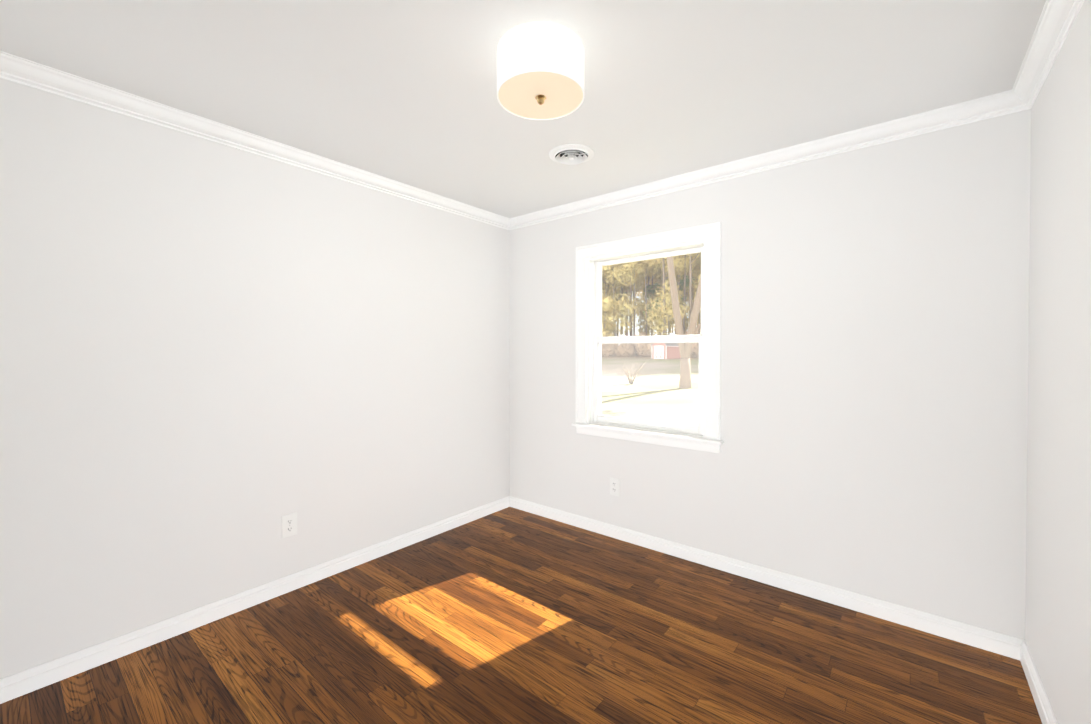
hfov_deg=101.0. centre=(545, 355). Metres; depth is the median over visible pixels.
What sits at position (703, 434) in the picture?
window
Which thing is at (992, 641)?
baseboard
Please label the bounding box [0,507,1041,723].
floor
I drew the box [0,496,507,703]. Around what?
baseboard
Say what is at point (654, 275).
woods
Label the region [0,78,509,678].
wall
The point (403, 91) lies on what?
ceiling
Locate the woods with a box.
[601,252,700,357]
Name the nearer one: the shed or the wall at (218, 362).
the wall at (218, 362)
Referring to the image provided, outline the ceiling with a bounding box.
[0,0,1045,217]
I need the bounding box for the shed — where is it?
[650,343,680,358]
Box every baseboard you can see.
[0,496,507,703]
[508,496,1022,658]
[1016,638,1057,723]
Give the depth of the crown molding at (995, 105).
2.44 m
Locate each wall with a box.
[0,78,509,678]
[509,109,1030,639]
[1025,0,1090,723]
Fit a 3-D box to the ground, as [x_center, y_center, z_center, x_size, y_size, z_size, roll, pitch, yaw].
[26.558,-0.655,60.582,190.000,3.484,152.000,0,1,39]
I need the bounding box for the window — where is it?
[572,222,723,452]
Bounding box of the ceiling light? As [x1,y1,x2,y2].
[497,22,584,119]
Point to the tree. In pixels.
(685, 351)
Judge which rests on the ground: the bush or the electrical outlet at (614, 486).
the bush
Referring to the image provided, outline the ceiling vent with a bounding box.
[549,144,593,164]
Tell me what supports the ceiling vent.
in the ceiling
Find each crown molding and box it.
[0,51,507,228]
[504,91,1030,229]
[1004,0,1083,114]
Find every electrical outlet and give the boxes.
[282,512,296,538]
[610,477,619,495]
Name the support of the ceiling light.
attached to the ceiling
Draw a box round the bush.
[621,363,643,383]
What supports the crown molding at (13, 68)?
attached to the wall at (218, 362)
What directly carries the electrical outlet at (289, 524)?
attached to the wall at (218, 362)
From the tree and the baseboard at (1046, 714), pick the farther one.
the tree
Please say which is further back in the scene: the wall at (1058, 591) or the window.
the window
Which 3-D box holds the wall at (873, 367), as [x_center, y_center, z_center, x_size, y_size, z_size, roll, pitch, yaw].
[0.929,0.084,2.954,3.060,2.440,0.160,0,1,39]
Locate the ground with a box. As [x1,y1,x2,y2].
[601,348,698,424]
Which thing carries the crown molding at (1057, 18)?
attached to the wall at (1058, 591)
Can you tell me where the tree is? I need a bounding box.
[667,256,700,388]
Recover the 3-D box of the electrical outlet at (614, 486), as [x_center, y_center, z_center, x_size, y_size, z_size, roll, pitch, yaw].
[0.493,0.936,3.209,0.080,0.125,0.009,0,1,39]

